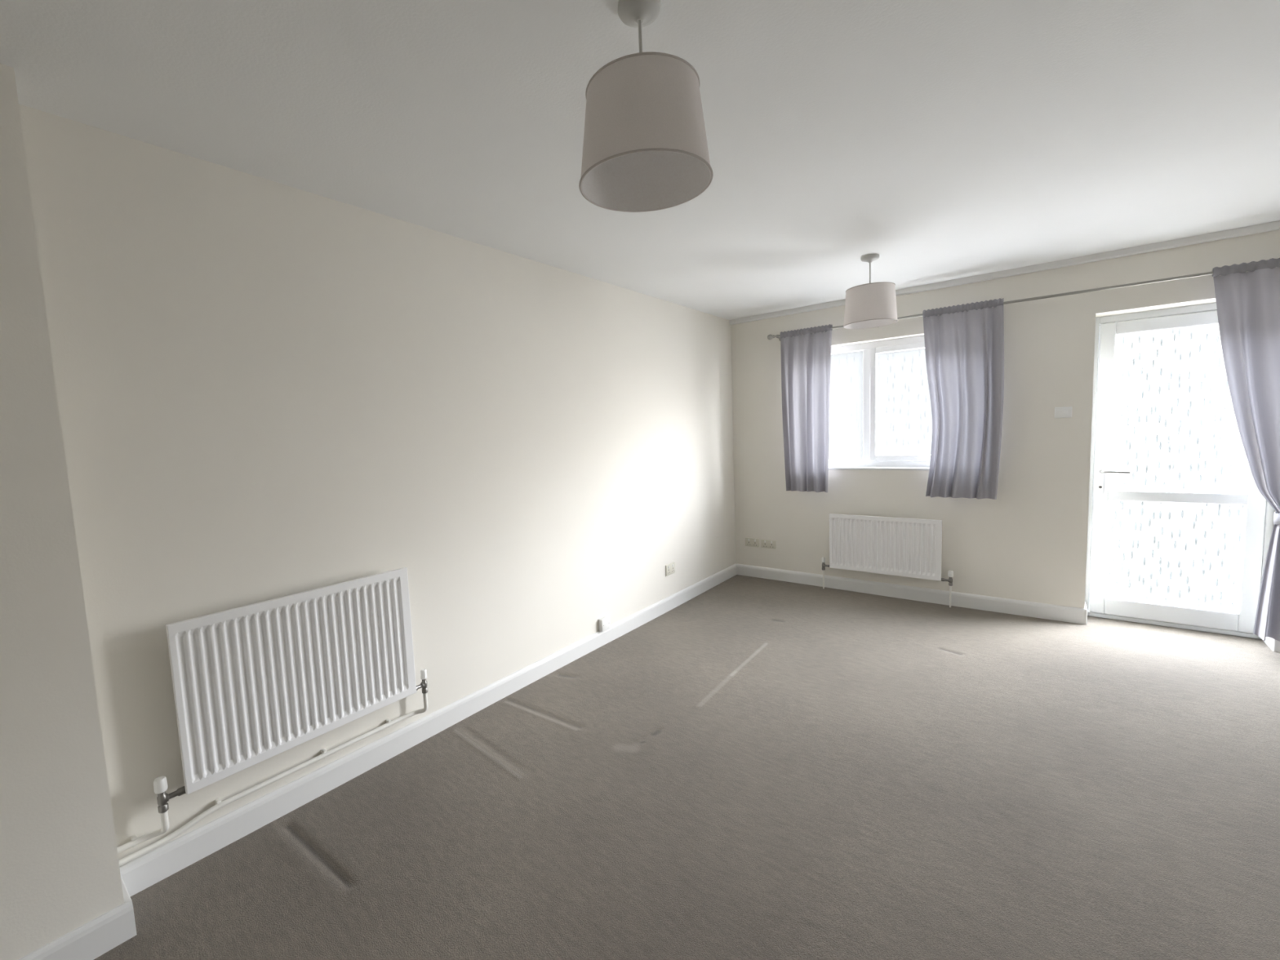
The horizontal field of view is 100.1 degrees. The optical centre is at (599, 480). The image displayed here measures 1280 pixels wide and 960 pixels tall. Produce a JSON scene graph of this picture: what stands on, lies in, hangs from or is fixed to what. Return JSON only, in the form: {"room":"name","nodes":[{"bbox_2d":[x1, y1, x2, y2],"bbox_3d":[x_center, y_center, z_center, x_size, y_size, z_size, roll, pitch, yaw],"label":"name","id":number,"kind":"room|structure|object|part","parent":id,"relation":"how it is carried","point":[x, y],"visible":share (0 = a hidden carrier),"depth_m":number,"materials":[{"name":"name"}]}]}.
{"room":"empty living room","nodes":[
{"label":"empty living room","id":0,"kind":"room"},
{"bbox_2d":[0,63,124,959],"bbox_3d":[-2.033,0.202,1.096,0.445,2.500,1.332,2,7,39],"label":"wall","id":1,"kind":"structure","parent":0,"point":[60,869],"depth_m":1.41,"materials":[{"name":"beige paint"}]},
{"bbox_2d":[18,103,735,866],"bbox_3d":[-0.197,-0.091,3.484,0.250,2.500,4.818,2,7,39],"label":"wall","id":2,"kind":"structure","parent":0,"point":[266,389],"depth_m":2.19,"materials":[{"name":"beige paint"}]},
{"bbox_2d":[116,810,168,853],"bbox_3d":[-1.487,1.128,1.712,0.170,0.094,0.051,-6,6,-35],"label":"pipe","id":3,"kind":"object","parent":2,"relation":"attached to","point":[135,841],"visible":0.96,"depth_m":1.73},
{"bbox_2d":[118,693,427,866],"bbox_3d":[-1.177,1.099,2.075,0.072,0.129,1.123,2,7,39],"label":"pipe","id":4,"kind":"object","parent":2,"relation":"attached to","point":[219,804],"visible":1,"depth_m":1.98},
{"bbox_2d":[153,567,427,813],"bbox_3d":[-1.140,0.725,2.088,0.092,0.608,0.993,2,7,39],"label":"radiator","id":5,"kind":"object","parent":2,"relation":"attached to","point":[254,683],"visible":1,"depth_m":1.98,"materials":[{"name":"white metal"}]},
{"bbox_2d":[17,563,737,959],"bbox_3d":[-0.374,1.124,2.947,0.211,0.112,5.600,2,7,39],"label":"baseboard","id":6,"kind":"structure","parent":2,"relation":"attached to","point":[153,867],"depth_m":2.10,"materials":[{"name":"white wood"}]},
{"bbox_2d":[598,615,610,631],"bbox_3d":[0.030,0.955,3.576,0.033,0.082,0.088,2,7,39],"label":"wall socket","id":7,"kind":"object","parent":2,"relation":"attached to","point":[604,624],"visible":1,"depth_m":3.55,"materials":[{"name":"white plastic"}]},
{"bbox_2d":[665,562,675,576],"bbox_3d":[0.558,0.696,4.228,0.012,0.086,0.128,2,7,39],"label":"wall socket","id":8,"kind":"object","parent":2,"relation":"attached to","point":[669,568],"visible":1,"depth_m":4.22,"materials":[{"name":"beige plastic"}]},
{"bbox_2d":[0,0,1279,319],"bbox_3d":[0.891,-1.237,1.613,4.250,0.120,6.100,2,7,39],"label":"ceiling","id":9,"kind":"structure","parent":0,"point":[942,140],"depth_m":1.69,"materials":[{"name":"white paint"}]},
{"bbox_2d":[578,0,713,212],"bbox_3d":[0.100,-0.909,1.262,0.318,0.403,0.318,2,7,39],"label":"pendant lamp","id":10,"kind":"object","parent":9,"relation":"hanging from","point":[645,145],"visible":1,"depth_m":1.18,"materials":[{"name":"fabric"}]},
{"bbox_3d":[0.097,-0.989,1.255,0.008,0.182,0.008,2,7,39],"label":"cord","id":11,"kind":"part","parent":10,"relation":"part of","materials":[{"name":"plastic"}]},
{"bbox_3d":[0.100,-0.916,1.262,0.268,0.005,0.268,2,7,39],"label":"shade trim","id":12,"kind":"part","parent":10,"relation":"part of","materials":[{"name":"white fabric"}]},
{"bbox_3d":[0.109,-0.711,1.280,0.318,0.005,0.318,2,7,39],"label":"shade trim","id":13,"kind":"part","parent":10,"relation":"part of","materials":[{"name":"white fabric"}]},
{"bbox_2d":[843,253,897,328],"bbox_3d":[1.635,-1.153,3.236,0.300,0.401,0.300,2,7,39],"label":"pendant lamp","id":14,"kind":"object","parent":9,"relation":"hanging from","point":[873,304],"visible":1,"depth_m":3.14,"materials":[{"name":"fabric"}]},
{"bbox_3d":[1.639,-1.060,3.244,0.294,0.214,0.294,2,7,39],"label":"lamp shade","id":15,"kind":"part","parent":14,"relation":"part of","materials":[{"name":"beige fabric"}]},
{"bbox_3d":[1.631,-1.235,3.228,0.008,0.176,0.008,2,7,39],"label":"cord","id":16,"kind":"part","parent":14,"relation":"part of","materials":[{"name":"plastic"}]},
{"bbox_3d":[1.635,-1.165,3.235,0.270,0.005,0.270,2,7,39],"label":"shade trim","id":17,"kind":"part","parent":14,"relation":"part of","materials":[{"name":"white fabric"}]},
{"bbox_3d":[1.644,-0.956,3.253,0.300,0.005,0.300,2,7,39],"label":"shade trim","id":18,"kind":"part","parent":14,"relation":"part of","materials":[{"name":"white fabric"}]},
{"bbox_2d":[93,574,1279,959],"bbox_3d":[1.077,1.228,1.930,3.770,0.061,5.850,2,7,39],"label":"floor","id":19,"kind":"structure","parent":0,"point":[757,768],"depth_m":1.96,"materials":[{"name":"beige carpet"}]},
{"bbox_2d":[730,229,1279,608],"bbox_3d":[2.891,-0.261,3.895,4.000,2.500,0.250,2,7,39],"label":"wall","id":20,"kind":"structure","parent":0,"point":[1028,543],"depth_m":3.75,"materials":[{"name":"beige paint"}]},
{"bbox_2d":[745,537,759,546],"bbox_3d":[1.431,0.578,5.029,0.140,0.080,0.011,2,7,39],"label":"wall socket","id":21,"kind":"object","parent":20,"relation":"attached to","point":[753,542],"visible":1,"depth_m":5.03,"materials":[{"name":"beige plastic"}]},
{"bbox_2d":[760,539,776,548],"bbox_3d":[1.554,0.583,4.929,0.140,0.076,0.011,2,7,39],"label":"wall socket","id":22,"kind":"object","parent":20,"relation":"attached to","point":[764,543],"visible":1,"depth_m":4.93,"materials":[{"name":"beige plastic"}]},
{"bbox_2d":[828,335,930,470],"bbox_3d":[2.288,-0.609,4.291,1.358,1.031,0.176,2,7,39],"label":"window","id":23,"kind":"structure","parent":20,"relation":"in","point":[871,460],"depth_m":4.36,"materials":[{"name":"white plastic"}]},
{"bbox_3d":[2.310,-0.105,4.336,1.358,0.018,0.176,2,7,39],"label":"sill","id":24,"kind":"part","parent":23,"relation":"part of","materials":[{"name":"white plastic"}]},
{"bbox_2d":[822,513,953,607],"bbox_3d":[2.274,0.609,4.287,0.948,0.660,0.092,2,7,39],"label":"radiator","id":25,"kind":"object","parent":20,"relation":"attached to","point":[912,548],"visible":1,"depth_m":4.22,"materials":[{"name":"white metal"}]},
{"bbox_3d":[2.246,0.513,4.252,0.800,0.460,0.021,2,7,39],"label":"panel","id":26,"kind":"part","parent":25,"relation":"part of","materials":[{"name":"white metal"}]},
{"bbox_2d":[736,564,1087,624],"bbox_3d":[2.348,0.874,4.434,2.498,0.112,0.206,2,7,39],"label":"baseboard","id":27,"kind":"structure","parent":20,"relation":"attached to","point":[1031,609],"depth_m":4.14,"materials":[{"name":"white wood"}]},
{"bbox_2d":[767,271,1213,341],"bbox_3d":[2.786,-1.210,3.620,3.362,0.057,0.123,2,7,39],"label":"pole","id":28,"kind":"object","parent":20,"relation":"attached to","point":[769,336],"visible":0.63,"depth_m":3.34,"materials":[{"name":"metal"}]},
{"bbox_2d":[779,324,832,492],"bbox_3d":[1.740,-0.591,4.508,0.421,1.367,0.078,2,7,39],"label":"curtain","id":29,"kind":"object","parent":28,"relation":"hanging from","point":[806,353],"visible":1,"depth_m":4.51,"materials":[{"name":"grey fabric"}]},
{"bbox_2d":[922,297,1004,499],"bbox_3d":[2.582,-0.562,3.820,0.486,1.374,0.081,2,7,39],"label":"curtain","id":30,"kind":"object","parent":28,"relation":"hanging from","point":[964,348],"visible":1,"depth_m":3.80,"materials":[{"name":"grey fabric"}]},
{"bbox_2d":[1212,257,1279,640],"bbox_3d":[3.786,-0.154,2.880,0.726,2.099,0.150,2,7,39],"label":"curtain","id":31,"kind":"object","parent":28,"relation":"hanging from","point":[1248,303],"visible":1,"depth_m":2.97,"materials":[{"name":"grey fabric"}]},
{"bbox_2d":[728,220,1279,324],"bbox_3d":[2.655,-1.424,3.762,3.750,0.042,0.030,2,7,39],"label":"trim","id":32,"kind":"structure","parent":20,"relation":"attached to","point":[1275,225],"depth_m":3.47,"materials":[{"name":"white paint"}]},
{"bbox_2d":[1054,406,1071,417],"bbox_3d":[3.076,-0.455,3.548,0.088,0.072,0.012,2,7,39],"label":"light switch","id":33,"kind":"object","parent":20,"relation":"attached to","point":[1065,411],"visible":1,"depth_m":3.54,"materials":[{"name":"white plastic"}]},
{"bbox_2d":[1084,302,1274,639],"bbox_3d":[3.641,-0.064,3.381,0.820,2.035,0.120,2,7,39],"label":"door","id":34,"kind":"structure","parent":20,"relation":"in","point":[1258,513],"depth_m":3.44,"materials":[{"name":"white plastic"}]},
{"bbox_3d":[3.371,-0.024,3.598,0.034,0.220,0.009,2,7,39],"label":"handle plate","id":35,"kind":"part","parent":34,"relation":"part of","materials":[{"name":"white plastic"}]},
{"bbox_3d":[3.401,-0.060,3.533,0.144,0.021,0.050,2,7,39],"label":"handle","id":36,"kind":"part","parent":34,"relation":"part of","materials":[{"name":"silver metal"}]},
{"bbox_3d":[3.681,0.469,3.450,0.606,0.678,0.008,2,7,39],"label":"glass pane","id":37,"kind":"part","parent":34,"relation":"part of","materials":[{"name":"glass"}]},
{"bbox_3d":[3.642,-0.442,3.369,0.606,1.031,0.008,2,7,39],"label":"glass pane","id":38,"kind":"part","parent":34,"relation":"part of","materials":[{"name":"glass"}]},
{"bbox_2d":[1262,636,1279,652],"bbox_3d":[4.099,0.926,3.001,0.444,0.112,0.206,2,7,39],"label":"baseboard","id":39,"kind":"structure","parent":20,"relation":"attached to","point":[1274,645],"depth_m":3.07,"materials":[{"name":"white wood"}]}
]}

